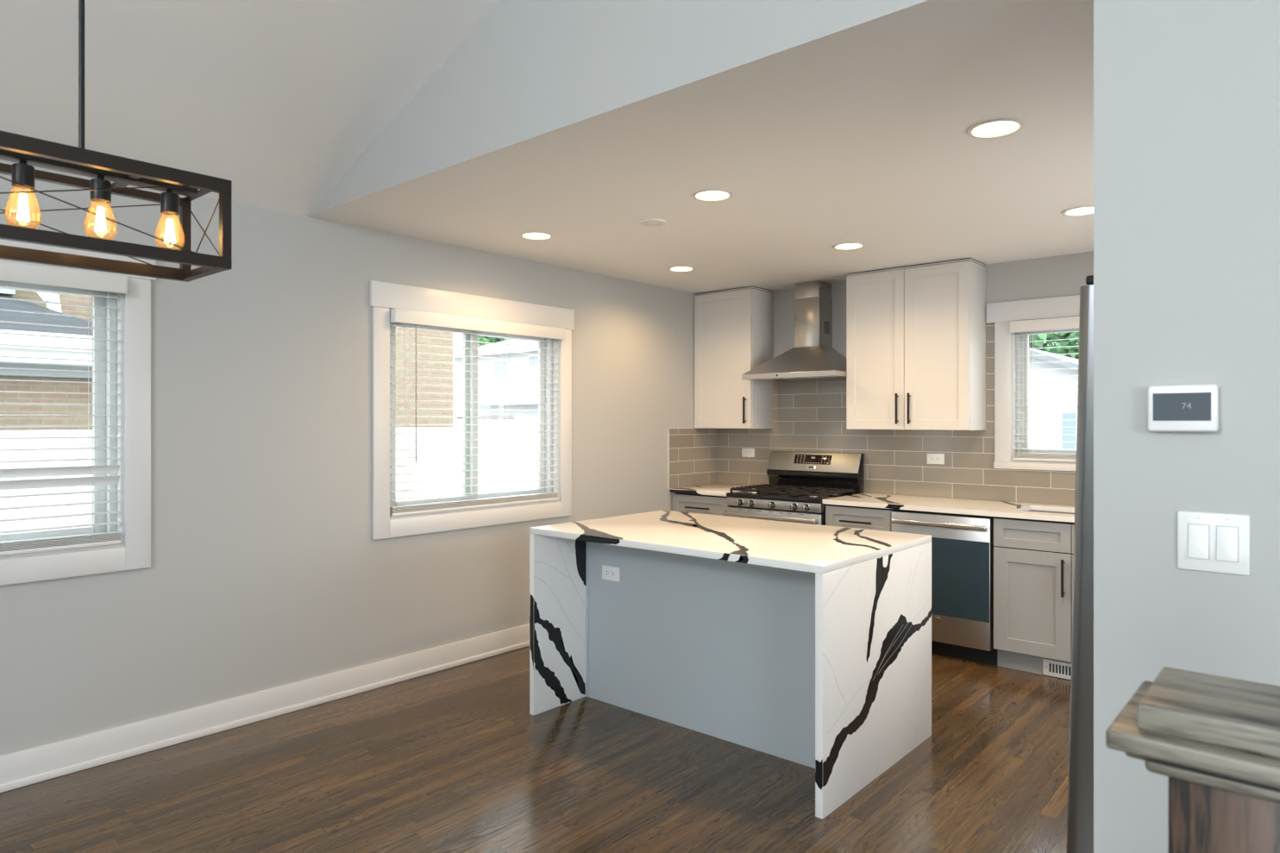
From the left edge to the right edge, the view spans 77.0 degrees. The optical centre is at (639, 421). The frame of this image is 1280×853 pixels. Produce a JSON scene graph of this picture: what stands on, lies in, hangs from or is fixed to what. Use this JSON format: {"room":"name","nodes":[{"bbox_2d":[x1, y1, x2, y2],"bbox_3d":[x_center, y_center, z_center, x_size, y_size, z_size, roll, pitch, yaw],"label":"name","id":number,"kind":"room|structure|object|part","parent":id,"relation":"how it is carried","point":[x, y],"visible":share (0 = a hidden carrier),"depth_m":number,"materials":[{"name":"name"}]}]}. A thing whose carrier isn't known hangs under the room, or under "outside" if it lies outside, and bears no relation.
{"room":"kitchen","nodes":[
{"label":"kitchen","id":0,"kind":"room"},
{"bbox_2d":[0,0,499,215],"bbox_3d":[-0.514,-1.774,-0.258,7.420,1.493,4.960,0,0,41],"label":"vault","id":1,"kind":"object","parent":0,"point":[277,100],"visible":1,"depth_m":3.06,"materials":[{"name":"white paint"}]},
{"bbox_2d":[0,0,232,282],"bbox_3d":[-1.371,-1.030,1.786,0.280,1.308,0.780,0,0,41],"label":"pendant light","id":2,"kind":"object","parent":1,"relation":"hanging from","point":[26,152],"visible":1,"depth_m":1.88,"materials":[{"name":"brown metal"}]},
{"bbox_2d":[4,160,41,228],"bbox_3d":[-1.370,-0.499,1.787,0.065,0.157,0.065,0,0,41],"label":"bulb","id":3,"kind":"object","parent":2,"relation":"attached to","point":[22,172],"depth_m":1.78,"materials":[{"name":"beige"}]},
{"bbox_3d":[-1.298,-1.121,1.870,0.015,1.067,0.015,0,0,41],"label":"rod","id":4,"kind":"part","parent":2,"relation":"part of","materials":[{"name":"black metal"}]},
{"bbox_2d":[83,175,117,238],"bbox_3d":[-1.273,-0.499,1.899,0.065,0.157,0.065,0,0,41],"label":"bulb","id":5,"kind":"object","parent":2,"relation":"attached to","point":[99,182],"depth_m":1.89,"materials":[{"name":"beige"}]},
{"bbox_3d":[-1.371,-0.485,1.786,0.280,0.219,0.780,0,0,41],"label":"box frame","id":6,"kind":"part","parent":2,"relation":"part of","materials":[{"name":"brown metal"}]},
{"bbox_2d":[155,189,184,244],"bbox_3d":[-1.175,-0.499,2.011,0.065,0.157,0.065,0,0,41],"label":"bulb","id":7,"kind":"object","parent":2,"relation":"attached to","point":[169,199],"depth_m":2.00,"materials":[{"name":"beige"}]},
{"bbox_2d":[0,159,711,755],"bbox_3d":[-2.119,0.202,3.656,0.160,2.466,8.560,0,0,41],"label":"wall","id":8,"kind":"structure","parent":0,"point":[267,570],"depth_m":3.96,"materials":[{"name":"grey paint"}]},
{"bbox_2d":[0,238,155,585],"bbox_3d":[-2.674,-0.059,2.999,0.186,1.387,1.503,0,0,41],"label":"window","id":9,"kind":"structure","parent":8,"relation":"in","point":[134,552],"depth_m":3.44,"materials":[{"name":"white paint"}]},
{"bbox_3d":[-2.527,-0.040,3.231,0.027,1.070,0.652,0,0,41],"label":"sash","id":10,"kind":"part","parent":9,"relation":"part of","materials":[{"name":"white plastic"}]},
{"bbox_2d":[0,261,127,556],"bbox_3d":[-2.613,-0.045,2.947,0.097,1.132,1.265,0,0,41],"label":"window blind","id":11,"kind":"object","parent":9,"relation":"attached to","point":[9,272],"visible":1,"depth_m":3.25,"materials":[{"name":"white plastic"}]},
{"bbox_3d":[-2.628,0.512,2.959,0.052,0.018,1.243,0,0,41],"label":"rail","id":12,"kind":"part","parent":11,"relation":"part of","materials":[{"name":"white plastic"}]},
{"bbox_3d":[-2.624,-0.027,2.964,0.056,1.056,1.049,0,0,41],"label":"ladder cord","id":13,"kind":"part","parent":11,"relation":"part of","materials":[{"name":"white fabric"}]},
{"bbox_3d":[-2.691,-0.040,3.014,0.080,1.126,1.251,0,0,41],"label":"frame","id":14,"kind":"part","parent":9,"relation":"part of","materials":[{"name":"white plastic"}]},
{"bbox_2d":[0,623,529,792],"bbox_3d":[-2.299,1.366,3.309,0.024,0.138,7.800,0,0,41],"label":"baseboard","id":15,"kind":"structure","parent":8,"relation":"attached to","point":[21,768],"depth_m":3.75,"materials":[{"name":"white paint"}]},
{"bbox_2d":[369,280,574,539],"bbox_3d":[-1.006,-0.059,4.917,0.186,1.387,1.505,0,0,41],"label":"window","id":16,"kind":"structure","parent":8,"relation":"in","point":[384,297],"depth_m":4.87,"materials":[{"name":"white paint"}]},
{"bbox_3d":[-1.201,-0.040,4.699,0.027,1.070,0.614,0,0,41],"label":"sash","id":17,"kind":"part","parent":16,"relation":"part of","materials":[{"name":"white plastic"}]},
{"bbox_2d":[389,308,564,516],"bbox_3d":[-0.945,-0.045,4.864,0.097,1.132,1.267,0,0,41],"label":"window blind","id":18,"kind":"object","parent":16,"relation":"attached to","point":[416,317],"visible":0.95,"depth_m":4.75,"materials":[{"name":"white"}]},
{"bbox_3d":[-0.960,0.512,4.877,0.052,0.018,1.245,0,0,41],"label":"rail","id":19,"kind":"part","parent":18,"relation":"part of","materials":[{"name":"white plastic"}]},
{"bbox_3d":[-0.859,-0.040,5.149,0.027,1.070,0.654,0,0,41],"label":"sash","id":20,"kind":"part","parent":16,"relation":"part of","materials":[{"name":"white plastic"}]},
{"bbox_3d":[-1.023,-0.040,4.932,0.080,1.126,1.253,0,0,41],"label":"frame","id":21,"kind":"part","parent":16,"relation":"part of","materials":[{"name":"white plastic"}]},
{"bbox_2d":[0,646,1070,852],"bbox_3d":[0.672,1.485,1.228,7.560,0.100,8.560,0,0,41],"label":"floor","id":22,"kind":"structure","parent":0,"point":[455,759],"depth_m":3.17,"materials":[{"name":"brown wood"}]},
{"bbox_2d":[671,492,729,515],"bbox_3d":[0.630,0.993,6.279,0.546,0.884,0.654,0,0,41],"label":"base cabinet","id":23,"kind":"object","parent":22,"relation":"on","point":[711,505],"depth_m":6.05,"materials":[{"name":"grey paint"}]},
{"bbox_3d":[0.260,0.993,6.247,0.030,0.884,0.017,0,0,41],"label":"filler strip","id":24,"kind":"part","parent":23,"relation":"part of","materials":[{"name":"grey wood"}]},
{"bbox_3d":[0.432,0.652,6.042,0.218,0.012,0.036,0,0,41],"label":"handle","id":25,"kind":"part","parent":23,"relation":"part of","materials":[{"name":"black metal"}]},
{"bbox_2d":[669,483,755,496],"bbox_3d":[0.641,0.536,6.283,0.542,0.030,0.637,0,0,41],"label":"countertop","id":26,"kind":"structure","parent":23,"relation":"on","point":[713,489],"depth_m":6.14,"materials":[{"name":"white stone"}]},
{"bbox_2d":[529,509,932,819],"bbox_3d":[0.397,0.978,3.807,1.590,0.914,1.034,0,0,41],"label":"kitchen island","id":27,"kind":"object","parent":22,"relation":"on","point":[807,644],"visible":1,"depth_m":3.58,"materials":[{"name":"white stone"}]},
{"bbox_3d":[-0.193,0.993,4.317,0.031,0.884,1.030,0,0,41],"label":"panel","id":28,"kind":"part","parent":27,"relation":"part of","materials":[{"name":"white stone"}]},
{"bbox_2d":[602,564,619,582],"bbox_3d":[-0.149,0.771,4.074,0.120,0.071,0.008,0,0,41],"label":"wall outlet","id":29,"kind":"object","parent":27,"relation":"attached to","point":[609,573],"visible":1,"depth_m":4.07,"materials":[{"name":"white plastic"}]},
{"bbox_2d":[605,570,609,576],"bbox_3d":[-0.165,0.771,4.086,0.033,0.029,0.002,0,0,41],"label":"receptacle","id":30,"kind":"object","parent":29,"relation":"attached to","point":[607,572],"depth_m":4.08,"materials":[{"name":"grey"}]},
{"bbox_2d":[610,570,615,577],"bbox_3d":[-0.136,0.771,4.060,0.033,0.029,0.002,0,0,41],"label":"receptacle","id":31,"kind":"object","parent":29,"relation":"attached to","point":[612,573],"depth_m":4.06,"materials":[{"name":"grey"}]},
{"bbox_3d":[0.298,0.993,3.694,1.527,0.884,0.012,0,0,41],"label":"panel","id":32,"kind":"part","parent":27,"relation":"part of","materials":[{"name":"grey paint"}]},
{"bbox_2d":[529,509,931,573],"bbox_3d":[0.396,0.536,3.807,1.590,0.031,1.027,0,0,41],"label":"island countertop","id":33,"kind":"structure","parent":27,"relation":"on","point":[818,549],"depth_m":3.59,"materials":[{"name":"white stone"}]},
{"bbox_3d":[0.986,0.986,3.297,0.032,0.898,1.032,0,0,41],"label":"panel","id":34,"kind":"part","parent":27,"relation":"part of","materials":[{"name":"white stone"}]},
{"bbox_2d":[723,451,864,525],"bbox_3d":[1.107,0.834,5.820,0.762,1.202,0.704,0,0,41],"label":"gas range","id":35,"kind":"object","parent":22,"relation":"on","point":[800,481],"visible":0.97,"depth_m":5.82,"materials":[{"name":"silver metal"}]},
{"bbox_3d":[0.708,0.584,5.757,0.058,0.058,0.039,0,0,41],"label":"knob","id":36,"kind":"part","parent":35,"relation":"part of","materials":[{"name":"silver metal"}]},
{"bbox_3d":[0.780,0.584,5.695,0.058,0.058,0.039,0,0,41],"label":"knob","id":37,"kind":"part","parent":35,"relation":"part of","materials":[{"name":"silver metal"}]},
{"bbox_3d":[0.911,0.584,5.581,0.058,0.058,0.039,0,0,41],"label":"knob","id":38,"kind":"part","parent":35,"relation":"part of","materials":[{"name":"silver metal"}]},
{"bbox_2d":[723,503,826,525],"bbox_3d":[1.103,0.993,5.816,0.762,0.884,0.692,0,0,41],"label":"oven","id":39,"kind":"object","parent":35,"relation":"in","point":[803,513],"depth_m":5.53,"materials":[{"name":"silver metal"}]},
{"bbox_3d":[0.930,0.581,5.617,0.758,0.060,0.040,0,0,41],"label":"knob panel","id":40,"kind":"part","parent":35,"relation":"part of","materials":[{"name":"silver metal"}]},
{"bbox_2d":[726,490,859,503],"bbox_3d":[1.118,0.536,5.833,0.762,0.030,0.626,0,0,41],"label":"cooktop","id":41,"kind":"object","parent":35,"relation":"in","point":[762,497],"depth_m":5.63,"materials":[{"name":"black metal"}]},
{"bbox_3d":[1.042,0.584,5.467,0.058,0.058,0.039,0,0,41],"label":"knob","id":42,"kind":"part","parent":35,"relation":"part of","materials":[{"name":"silver metal"}]},
{"bbox_3d":[1.111,0.584,5.406,0.058,0.058,0.039,0,0,41],"label":"knob","id":43,"kind":"part","parent":35,"relation":"part of","materials":[{"name":"silver metal"}]},
{"bbox_3d":[1.298,0.306,6.040,0.756,0.142,0.068,0,0,41],"label":"control panel","id":44,"kind":"part","parent":35,"relation":"part of","materials":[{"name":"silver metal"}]},
{"bbox_2d":[825,503,893,531],"bbox_3d":[1.599,0.993,5.436,0.460,0.884,0.654,0,0,41],"label":"base cabinet","id":45,"kind":"object","parent":22,"relation":"on","point":[836,515],"visible":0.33,"depth_m":5.21,"materials":[{"name":"grey paint"}]},
{"bbox_3d":[1.396,0.652,5.204,0.216,0.012,0.036,0,0,41],"label":"handle","id":46,"kind":"part","parent":45,"relation":"part of","materials":[{"name":"black metal"}]},
{"bbox_2d":[890,508,997,665],"bbox_3d":[1.988,0.993,5.064,0.614,0.884,0.664,0,0,41],"label":"dishwasher","id":47,"kind":"object","parent":22,"relation":"on","point":[963,546],"visible":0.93,"depth_m":4.78,"materials":[{"name":"silver"}]},
{"bbox_3d":[1.791,0.620,4.832,0.567,0.028,0.055,0,0,41],"label":"handle","id":48,"kind":"part","parent":47,"relation":"part of","materials":[{"name":"silver metal"}]},
{"bbox_2d":[993,516,1074,677],"bbox_3d":[2.547,0.993,4.612,0.822,0.884,0.654,0,0,41],"label":"base cabinet","id":49,"kind":"object","parent":22,"relation":"on","point":[1033,559],"visible":0.48,"depth_m":4.53,"materials":[{"name":"grey paint"}]},
{"bbox_2d":[821,493,1074,522],"bbox_3d":[2.152,0.536,4.969,1.927,0.030,0.637,0,0,41],"label":"countertop","id":50,"kind":"structure","parent":49,"relation":"on","point":[1014,510],"depth_m":4.96,"materials":[{"name":"white stone"}]},
{"bbox_2d":[1027,509,1074,514],"bbox_3d":[2.579,0.648,4.613,0.749,0.194,0.394,0,0,41],"label":"sink","id":51,"kind":"object","parent":50,"relation":"in","point":[1030,510],"visible":0.06,"depth_m":4.92,"materials":[{"name":"silver metal"}]},
{"bbox_3d":[2.207,0.643,4.534,0.405,0.159,0.019,0,0,41],"label":"drawer","id":52,"kind":"part","parent":49,"relation":"part of","materials":[{"name":"grey paint"}]},
{"bbox_3d":[2.207,1.024,4.534,0.405,0.589,0.019,0,0,41],"label":"door","id":53,"kind":"part","parent":49,"relation":"part of","materials":[{"name":"grey paint"}]},
{"bbox_2d":[1043,658,1071,679],"bbox_3d":[2.373,1.388,4.467,0.245,0.090,0.010,0,0,41],"label":"floor register","id":54,"kind":"object","parent":49,"relation":"attached to","point":[1055,668],"visible":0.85,"depth_m":4.50,"materials":[{"name":"white plastic"}]},
{"bbox_3d":[2.316,0.859,4.404,0.012,0.204,0.036,0,0,41],"label":"handle","id":55,"kind":"part","parent":49,"relation":"part of","materials":[{"name":"black metal"}]},
{"bbox_3d":[2.516,1.024,4.265,0.406,0.589,0.019,0,0,41],"label":"door","id":56,"kind":"part","parent":49,"relation":"part of","materials":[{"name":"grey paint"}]},
{"bbox_3d":[2.516,0.643,4.265,0.406,0.159,0.019,0,0,41],"label":"drawer","id":57,"kind":"part","parent":49,"relation":"part of","materials":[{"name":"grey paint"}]},
{"bbox_2d":[1066,275,1093,852],"bbox_3d":[1.574,0.551,2.050,0.777,1.782,0.907,2,1,41],"label":"refrigerator","id":58,"kind":"object","parent":22,"relation":"on","point":[1080,818],"visible":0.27,"depth_m":1.91,"materials":[{"name":"silver metal"}]},
{"bbox_2d":[1105,666,1279,852],"bbox_3d":[0.682,0.875,0.908,0.232,1.120,0.232,0,0,41],"label":"newel post","id":59,"kind":"object","parent":22,"relation":"on","point":[1215,738],"visible":1,"depth_m":0.87,"materials":[{"name":"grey wood"}]},
{"bbox_3d":[0.682,0.379,0.908,0.200,0.028,0.200,0,0,41],"label":"cap moulding","id":60,"kind":"part","parent":59,"relation":"part of","materials":[{"name":"grey wood"}]},
{"bbox_3d":[0.682,0.910,0.908,0.128,1.050,0.128,0,0,41],"label":"post","id":61,"kind":"part","parent":59,"relation":"part of","materials":[{"name":"brown wood"}]},
{"bbox_2d":[306,0,1093,293],"bbox_3d":[1.087,-1.081,3.983,4.250,0.100,3.540,0,0,41],"label":"ceiling","id":62,"kind":"structure","parent":0,"point":[857,133],"depth_m":3.29,"materials":[{"name":"white paint"}]},
{"bbox_2d":[520,232,552,240],"bbox_3d":[-0.575,-1.030,4.465,0.185,0.010,0.185,0,0,41],"label":"recessed light","id":63,"kind":"object","parent":62,"relation":"in","point":[530,235],"visible":1,"depth_m":4.47,"materials":[{"name":"white plastic"}]},
{"bbox_2d":[640,218,665,225],"bbox_3d":[0.067,-1.024,4.156,0.136,0.014,0.136,0,0,41],"label":"cover plate","id":64,"kind":"object","parent":62,"relation":"attached to","point":[649,222],"visible":1,"depth_m":4.13,"materials":[{"name":"white"}]},
{"bbox_2d":[667,266,695,271],"bbox_3d":[0.280,-1.030,5.437,0.185,0.010,0.185,0,0,41],"label":"recessed light","id":65,"kind":"object","parent":62,"relation":"in","point":[674,268],"visible":1,"depth_m":5.43,"materials":[{"name":"white plastic"}]},
{"bbox_2d":[691,188,733,201],"bbox_3d":[0.330,-1.030,3.665,0.185,0.010,0.185,0,0,41],"label":"recessed light","id":66,"kind":"object","parent":62,"relation":"in","point":[712,195],"visible":1,"depth_m":3.67,"materials":[{"name":"white"}]},
{"bbox_2d":[832,242,865,250],"bbox_3d":[1.227,-1.030,4.728,0.185,0.010,0.185,0,0,41],"label":"recessed light","id":67,"kind":"object","parent":62,"relation":"in","point":[847,246],"visible":1,"depth_m":4.74,"materials":[{"name":"white plastic"}]},
{"bbox_2d":[966,118,1024,138],"bbox_3d":[1.250,-1.030,2.829,0.185,0.010,0.185,0,0,41],"label":"recessed light","id":68,"kind":"object","parent":62,"relation":"in","point":[987,129],"visible":1,"depth_m":2.83,"materials":[{"name":"white"}]},
{"bbox_2d":[1061,205,1093,216],"bbox_3d":[2.169,-1.030,3.935,0.185,0.010,0.185,0,0,41],"label":"recessed light","id":69,"kind":"object","parent":62,"relation":"in","point":[1082,210],"visible":0.7,"depth_m":3.96,"materials":[{"name":"white"}]},
{"bbox_2d":[307,0,1279,852],"bbox_3d":[1.153,-0.492,1.659,7.400,3.855,0.120,0,0,41],"label":"wall","id":70,"kind":"structure","parent":0,"point":[1187,92],"depth_m":1.67,"materials":[{"name":"grey paint"}]},
{"bbox_2d":[1147,383,1218,432],"bbox_3d":[1.090,-0.026,1.616,0.118,0.094,0.028,0,0,41],"label":"thermostat","id":71,"kind":"object","parent":70,"relation":"attached to","point":[1187,408],"visible":1,"depth_m":1.60,"materials":[{"name":"white plastic"}]},
{"bbox_2d":[1177,510,1249,575],"bbox_3d":[1.132,0.240,1.589,0.118,0.117,0.013,0,0,41],"label":"light switch","id":72,"kind":"object","parent":70,"relation":"attached to","point":[1208,542],"visible":1,"depth_m":1.59,"materials":[{"name":"white plastic"}]},
{"bbox_2d":[726,250,1093,506],"bbox_3d":[2.301,0.202,5.378,4.250,2.466,0.160,0,0,41],"label":"wall","id":73,"kind":"structure","parent":0,"point":[1064,275],"depth_m":5.20,"materials":[{"name":"grey paint"}]},
{"bbox_2d":[694,286,773,428],"bbox_3d":[0.734,-0.486,6.396,0.542,1.089,0.360,0,0,41],"label":"upper cabinet","id":74,"kind":"object","parent":73,"relation":"attached to","point":[734,328],"visible":1,"depth_m":6.26,"materials":[{"name":"white paint"}]},
{"bbox_3d":[0.797,-0.084,6.126,0.012,0.203,0.036,0,0,41],"label":"handle","id":75,"kind":"part","parent":74,"relation":"part of","materials":[{"name":"black metal"}]},
{"bbox_2d":[741,448,754,457],"bbox_3d":[0.874,0.254,6.497,0.120,0.071,0.008,0,0,41],"label":"wall outlet","id":76,"kind":"object","parent":73,"relation":"attached to","point":[745,452],"visible":1,"depth_m":6.50,"materials":[{"name":"white plastic"}]},
{"bbox_2d":[741,280,846,382],"bbox_3d":[1.199,-0.668,5.897,0.749,0.724,0.500,0,0,41],"label":"range hood","id":77,"kind":"object","parent":73,"relation":"attached to","point":[812,357],"visible":0.98,"depth_m":5.89,"materials":[{"name":"silver metal"}]},
{"bbox_2d":[824,321,829,333],"bbox_3d":[1.384,-0.693,5.957,0.001,0.086,0.080,0,0,41],"label":"vent grille","id":78,"kind":"object","parent":77,"relation":"attached to","point":[826,323],"depth_m":5.96,"materials":[{"name":"grey metal"}]},
{"bbox_2d":[667,322,1075,505],"bbox_3d":[2.034,-0.063,5.071,4.250,1.168,0.654,0,0,41],"label":"backsplash","id":79,"kind":"structure","parent":73,"relation":"attached to","point":[809,416],"depth_m":5.81,"materials":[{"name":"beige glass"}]},
{"bbox_2d":[846,257,986,430],"bbox_3d":[1.844,-0.486,5.429,0.838,1.089,0.360,0,0,41],"label":"upper cabinet","id":80,"kind":"object","parent":73,"relation":"attached to","point":[916,334],"visible":1,"depth_m":5.28,"materials":[{"name":"white paint"}]},
{"bbox_3d":[1.597,-0.476,5.466,0.412,1.063,0.019,0,0,41],"label":"door","id":81,"kind":"part","parent":80,"relation":"part of","materials":[{"name":"white paint"}]},
{"bbox_3d":[1.704,-0.084,5.337,0.012,0.203,0.036,0,0,41],"label":"handle","id":82,"kind":"part","parent":80,"relation":"part of","materials":[{"name":"black metal"}]},
{"bbox_3d":[1.767,-0.084,5.282,0.012,0.203,0.036,0,0,41],"label":"handle","id":83,"kind":"part","parent":80,"relation":"part of","materials":[{"name":"black metal"}]},
{"bbox_3d":[1.913,-0.476,5.192,0.417,1.063,0.019,0,0,41],"label":"door","id":84,"kind":"part","parent":80,"relation":"part of","materials":[{"name":"white paint"}]},
{"bbox_2d":[927,453,944,464],"bbox_3d":[2.020,0.258,5.500,0.120,0.071,0.008,0,0,41],"label":"wall outlet","id":85,"kind":"object","parent":73,"relation":"attached to","point":[931,458],"visible":1,"depth_m":5.50,"materials":[{"name":"white plastic"}]},
{"bbox_2d":[935,457,941,461],"bbox_3d":[2.034,0.258,5.485,0.033,0.029,0.002,0,0,41],"label":"receptacle","id":86,"kind":"object","parent":85,"relation":"attached to","point":[938,459],"depth_m":5.48,"materials":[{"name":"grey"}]},
{"bbox_2d":[986,294,1079,470],"bbox_3d":[2.804,-0.232,4.923,1.260,1.077,0.186,0,0,41],"label":"window","id":87,"kind":"structure","parent":73,"relation":"in","point":[1002,313],"depth_m":5.19,"materials":[{"name":"white paint"}]},
{"bbox_3d":[2.832,-0.189,4.929,0.974,0.884,0.080,0,0,41],"label":"frame","id":88,"kind":"part","parent":87,"relation":"part of","materials":[{"name":"white plastic"}]},
{"bbox_2d":[1010,315,1079,462],"bbox_3d":[2.768,-0.194,4.856,0.988,0.890,0.085,0,0,41],"label":"window blind","id":89,"kind":"object","parent":87,"relation":"attached to","point":[1068,323],"visible":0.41,"depth_m":5.05,"materials":[{"name":"white plastic"}]},
{"bbox_3d":[2.781,-0.176,4.862,0.772,0.814,0.056,0,0,41],"label":"ladder cord","id":90,"kind":"part","parent":89,"relation":"part of","materials":[{"name":"white fabric"}]},
{"bbox_3d":[2.777,0.242,4.866,0.966,0.018,0.052,0,0,41],"label":"rail","id":91,"kind":"part","parent":89,"relation":"part of","materials":[{"name":"white plastic"}]},
{"bbox_3d":[2.660,-0.189,5.055,0.494,0.828,0.027,0,0,41],"label":"sash","id":92,"kind":"part","parent":87,"relation":"part of","materials":[{"name":"white plastic"}]},
{"label":"outside","id":93,"kind":"structure","parent":0,"visible":0},
{"bbox_3d":[-0.092,2.135,17.294,75.000,0.100,75.000,0,0,41],"label":"ground","id":94,"kind":"structure","parent":93,"visible":0},
{"bbox_2d":[0,288,453,430],"bbox_3d":[-9.139,-1.240,6.687,7.270,6.650,15.120,0,0,41],"label":"neighbor house","id":95,"kind":"structure","parent":94,"relation":"on","point":[4,304],"depth_m":6.79,"materials":[{"name":"brick"}]},
{"bbox_3d":[-8.074,-0.412,2.951,0.100,0.095,10.880,0,0,41],"label":"soffit trim","id":96,"kind":"part","parent":95,"relation":"part of","materials":[{"name":"grey"}]},
{"bbox_2d":[0,426,538,533],"bbox_3d":[-1.278,1.067,8.312,0.120,2.035,18.010,0,0,41],"label":"privacy fence","id":97,"kind":"object","parent":94,"relation":"on","point":[64,442],"visible":0.08,"depth_m":7.27,"materials":[{"name":"white plastic"}]},
{"bbox_3d":[-4.195,1.058,4.958,0.060,1.995,1.700,0,0,41],"label":"panel","id":98,"kind":"part","parent":97,"relation":"part of","materials":[{"name":"white plastic"}]},
{"bbox_3d":[-1.832,1.058,7.674,0.060,1.995,1.700,0,0,41],"label":"panel","id":99,"kind":"part","parent":97,"relation":"part of","materials":[{"name":"white plastic"}]},
{"bbox_3d":[-1.242,1.067,8.353,0.120,2.035,0.120,0,0,41],"label":"post","id":100,"kind":"part","parent":97,"relation":"part of","materials":[{"name":"white plastic"}]},
{"bbox_3d":[-0.651,1.058,9.032,0.060,1.995,1.700,0,0,41],"label":"panel","id":101,"kind":"part","parent":97,"relation":"part of","materials":[{"name":"white plastic"}]},
{"bbox_2d":[456,415,512,426],"bbox_3d":[-2.480,1.002,12.873,0.700,2.165,0.605,0,0,41],"label":"awning","id":102,"kind":"object","parent":94,"relation":"on","point":[460,416],"visible":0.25,"depth_m":12.67,"materials":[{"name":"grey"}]},
{"bbox_2d":[477,335,509,346],"bbox_3d":[-6.840,-2.329,39.868,3.277,8.843,3.319,0,0,41],"label":"leafy tree","id":103,"kind":"object","parent":94,"relation":"on","point":[486,339],"visible":0.06,"depth_m":39.05,"materials":[{"name":"green plant"}]},
{"bbox_2d":[453,338,538,427],"bbox_3d":[-0.805,-0.665,28.436,9.000,5.500,8.820,0,0,41],"label":"house","id":104,"kind":"structure","parent":94,"relation":"on","point":[490,347],"depth_m":26.84,"materials":[{"name":"grey plastic"}]},
{"bbox_2d":[455,365,538,426],"bbox_3d":[-0.671,0.285,19.904,7.000,3.600,4.320,0,0,41],"label":"garage","id":105,"kind":"structure","parent":94,"relation":"on","point":[528,385],"depth_m":20.06,"materials":[{"name":"grey plastic"}]},
{"bbox_2d":[1029,347,1078,449],"bbox_3d":[8.927,0.375,16.738,6.640,3.420,8.700,0,0,41],"label":"outbuilding","id":106,"kind":"structure","parent":94,"relation":"on","point":[1064,373],"depth_m":13.27,"materials":[{"name":"grey plastic"}]},
{"bbox_2d":[1029,332,1079,358],"bbox_3d":[13.884,-2.237,26.495,8.815,8.664,8.718,0,0,41],"label":"leafy tree","id":107,"kind":"object","parent":94,"relation":"on","point":[1069,335],"visible":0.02,"depth_m":23.84,"materials":[{"name":"green plant"}]}
]}

